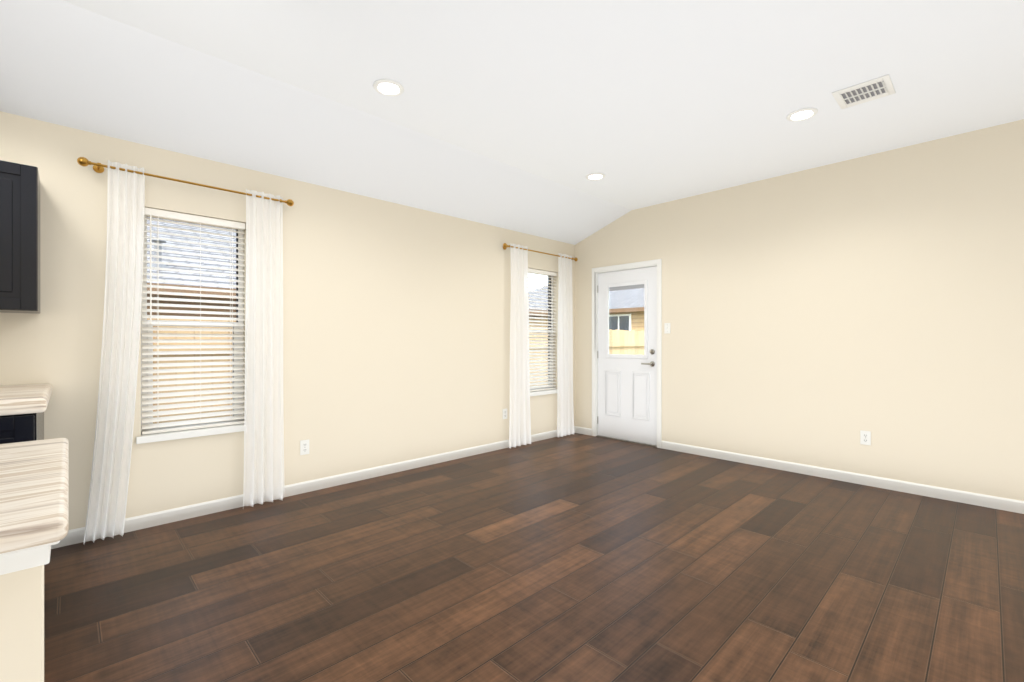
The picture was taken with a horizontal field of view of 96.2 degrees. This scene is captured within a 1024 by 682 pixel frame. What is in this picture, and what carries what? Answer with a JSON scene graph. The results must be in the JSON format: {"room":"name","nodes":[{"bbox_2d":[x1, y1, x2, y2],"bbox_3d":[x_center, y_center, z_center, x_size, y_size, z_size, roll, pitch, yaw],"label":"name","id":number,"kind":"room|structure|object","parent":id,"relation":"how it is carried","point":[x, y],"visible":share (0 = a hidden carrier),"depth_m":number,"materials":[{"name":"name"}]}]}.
{"room":"empty living room","nodes":[
{"label":"empty living room","id":0,"kind":"room"},
{"bbox_2d":[0,111,574,529],"bbox_3d":[-2.377,0.220,2.994,9.040,2.940,0.150,0,0,-44],"label":"wall","id":1,"kind":"structure","parent":0,"point":[396,332],"depth_m":3.67,"materials":[{"name":"beige paint"}]},
{"bbox_2d":[0,160,39,313],"bbox_3d":[-2.884,-0.527,2.169,0.905,0.745,0.329,0,0,-44],"label":"upper cabinet","id":2,"kind":"object","parent":1,"relation":"attached to","point":[19,238],"visible":1,"depth_m":2.33,"materials":[{"name":"black wood"}]},
{"bbox_2d":[77,157,293,543],"bbox_3d":[-2.091,0.049,3.072,1.189,2.247,0.132,0,0,-44],"label":"curtain","id":3,"kind":"object","parent":1,"relation":"hanging from","point":[263,452],"visible":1,"depth_m":2.83,"materials":[{"name":"white fabric"}]},
{"bbox_2d":[136,424,243,443],"bbox_3d":[-2.152,0.625,3.136,0.650,0.044,0.098,0,0,-44],"label":"window sill","id":4,"kind":"structure","parent":1,"relation":"attached to","point":[164,436],"depth_m":3.07,"materials":[{"name":"white wood"}]},
{"bbox_2d":[141,216,243,430],"bbox_3d":[-2.209,-0.117,3.195,0.596,1.481,0.065,0,0,-44],"label":"window unit","id":5,"kind":"structure","parent":1,"relation":"in","point":[195,326],"depth_m":3.19,"materials":[{"name":"white plastic"}]},
{"bbox_2d":[141,207,244,434],"bbox_3d":[-2.161,-0.129,3.145,0.588,1.455,0.068,0,0,-44],"label":"window blind","id":6,"kind":"object","parent":5,"relation":"attached to","point":[164,214],"visible":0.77,"depth_m":3.13,"materials":[{"name":"white plastic"}]},
{"bbox_2d":[300,439,308,454],"bbox_3d":[-1.627,0.835,3.607,0.070,0.115,0.008,0,0,-44],"label":"electrical outlet","id":7,"kind":"object","parent":1,"relation":"attached to","point":[304,447],"visible":1,"depth_m":3.60,"materials":[{"name":"white plastic"}]},
{"bbox_2d":[51,426,578,548],"bbox_3d":[-0.917,1.147,4.290,4.840,0.085,0.013,0,0,-44],"label":"baseboard","id":8,"kind":"structure","parent":1,"relation":"attached to","point":[75,536],"depth_m":3.61,"materials":[{"name":"white wood"}]},
{"bbox_2d":[503,408,506,418],"bbox_3d":[-0.077,0.810,5.104,0.070,0.115,0.008,0,0,-44],"label":"electrical outlet","id":9,"kind":"object","parent":1,"relation":"attached to","point":[504,413],"visible":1,"depth_m":5.10,"materials":[{"name":"white plastic"}]},
{"bbox_2d":[503,243,577,448],"bbox_3d":[0.358,0.049,5.437,1.289,2.247,0.134,0,0,-44],"label":"curtain","id":10,"kind":"object","parent":1,"relation":"hanging from","point":[519,425],"visible":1,"depth_m":5.22,"materials":[{"name":"white fabric"}]},
{"bbox_2d":[529,273,552,389],"bbox_3d":[0.287,-0.117,5.605,0.596,1.481,0.065,0,0,-44],"label":"window unit","id":11,"kind":"structure","parent":1,"relation":"in","point":[548,326],"depth_m":5.76,"materials":[{"name":"glass"}]},
{"bbox_2d":[528,268,556,391],"bbox_3d":[0.335,-0.129,5.556,0.588,1.455,0.068,0,0,-44],"label":"window blind","id":12,"kind":"object","parent":11,"relation":"attached to","point":[540,272],"visible":0.73,"depth_m":5.59,"materials":[{"name":"white plastic"}]},
{"bbox_2d":[530,389,556,395],"bbox_3d":[0.344,0.625,5.546,0.650,0.044,0.098,0,0,-44],"label":"window sill","id":13,"kind":"structure","parent":1,"relation":"attached to","point":[543,392],"depth_m":5.51,"materials":[{"name":"white wood"}]},
{"bbox_2d":[0,0,1023,244],"bbox_3d":[0.106,-1.490,0.422,9.040,0.480,7.300,0,0,-44],"label":"ceiling","id":14,"kind":"structure","parent":0,"point":[524,116],"depth_m":2.69,"materials":[{"name":"white paint"}]},
{"bbox_2d":[373,79,403,95],"bbox_3d":[-0.744,-1.524,2.771,0.179,0.010,0.179,0,0,40],"label":"recessed light","id":15,"kind":"object","parent":14,"relation":"in","point":[387,87],"depth_m":2.76,"materials":[{"name":"white plastic"}]},
{"bbox_2d":[586,173,604,179],"bbox_3d":[0.775,-1.524,4.265,0.179,0.010,0.179,0,0,40],"label":"recessed light","id":16,"kind":"object","parent":14,"relation":"in","point":[593,176],"depth_m":4.26,"materials":[{"name":"white plastic"}]},
{"bbox_2d":[786,108,817,121],"bbox_3d":[1.956,-1.524,3.099,0.179,0.010,0.179,0,0,40],"label":"recessed light","id":17,"kind":"object","parent":14,"relation":"in","point":[805,113],"depth_m":3.09,"materials":[{"name":"white plastic"}]},
{"bbox_2d":[832,74,895,108],"bbox_3d":[2.164,-1.523,2.826,0.280,0.013,0.275,0,0,-44],"label":"ceiling vent","id":18,"kind":"object","parent":14,"relation":"in","point":[870,90],"visible":1,"depth_m":2.81,"materials":[{"name":"white metal"}]},
{"bbox_2d":[44,433,1023,681],"bbox_3d":[0.106,1.250,0.422,9.040,0.120,7.300,0,0,-44],"label":"floor","id":19,"kind":"structure","parent":0,"point":[576,557],"depth_m":2.26,"materials":[{"name":"brown wood"}]},
{"bbox_2d":[0,415,43,443],"bbox_3d":[-2.523,0.751,2.135,0.464,0.878,0.880,0,0,-44],"label":"base cabinet","id":20,"kind":"object","parent":19,"relation":"on","point":[13,428],"depth_m":1.95,"materials":[{"name":"black"}]},
{"bbox_2d":[0,383,51,414],"bbox_3d":[-3.236,0.275,1.430,2.532,0.070,0.904,0,0,-44],"label":"countertop","id":21,"kind":"structure","parent":20,"relation":"on","point":[22,399],"depth_m":1.98,"materials":[{"name":"beige stone"}]},
{"bbox_2d":[0,438,68,681],"bbox_3d":[-1.863,0.725,0.057,2.600,0.930,0.810,0,0,-44],"label":"peninsula bar","id":22,"kind":"object","parent":19,"relation":"on","point":[34,501],"visible":1,"depth_m":0.74,"materials":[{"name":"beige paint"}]},
{"bbox_2d":[575,119,1023,500],"bbox_3d":[3.356,0.080,3.456,0.150,3.220,7.150,0,0,-44],"label":"wall","id":23,"kind":"structure","parent":0,"point":[822,316],"depth_m":3.85,"materials":[{"name":"beige paint"}]},
{"bbox_2d":[597,266,656,444],"bbox_3d":[1.355,0.167,5.461,0.096,2.023,0.820,0,0,-44],"label":"door","id":24,"kind":"structure","parent":23,"relation":"in","point":[627,396],"depth_m":5.44,"materials":[{"name":"white wood"}]},
{"bbox_2d":[592,259,661,447],"bbox_3d":[1.385,0.139,5.485,0.167,2.103,0.943,0,0,-44],"label":"door frame","id":25,"kind":"structure","parent":23,"relation":"attached to","point":[635,265],"depth_m":5.43,"materials":[{"name":"white wood"}]},
{"bbox_2d":[664,323,669,333],"bbox_3d":[1.705,-0.140,5.045,0.016,0.115,0.070,0,0,-44],"label":"light switch","id":26,"kind":"object","parent":23,"relation":"attached to","point":[666,328],"visible":1,"depth_m":5.05,"materials":[{"name":"white plastic"}]},
{"bbox_2d":[661,441,1023,513],"bbox_3d":[3.669,1.147,3.015,0.013,0.085,5.780,0,0,-44],"label":"baseboard","id":27,"kind":"structure","parent":23,"relation":"attached to","point":[1000,503],"depth_m":3.80,"materials":[{"name":"white wood"}]},
{"bbox_2d":[860,430,870,444],"bbox_3d":[2.920,0.800,3.793,0.008,0.115,0.070,0,0,-44],"label":"electrical outlet","id":28,"kind":"object","parent":23,"relation":"attached to","point":[865,437],"visible":1,"depth_m":3.79,"materials":[{"name":"white plastic"}]},
{"label":"outside","id":29,"kind":"structure","parent":0,"visible":0},
{"bbox_3d":[1.006,1.790,6.156,90.000,0.200,80.000,0,0,-44],"label":"ground","id":30,"kind":"structure","parent":29,"visible":0},
{"bbox_2d":[147,217,547,410],"bbox_3d":[-9.203,-0.670,8.810,19.840,4.720,8.840,0,0,-44],"label":"house","id":31,"kind":"structure","parent":30,"relation":"on","point":[190,262],"depth_m":7.59,"materials":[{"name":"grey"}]},
{"bbox_2d":[147,318,643,423],"bbox_3d":[-2.628,0.724,4.844,22.950,1.932,0.058,0,0,-44],"label":"fence","id":32,"kind":"object","parent":30,"relation":"on","point":[635,342],"depth_m":4.52,"materials":[{"name":"brown wood"}]},
{"bbox_2d":[528,284,643,330],"bbox_3d":[4.388,-0.935,25.687,8.840,5.250,13.440,0,0,-44],"label":"house","id":33,"kind":"structure","parent":30,"relation":"on","point":[623,309],"depth_m":19.73,"materials":[{"name":"beige"}]}
]}

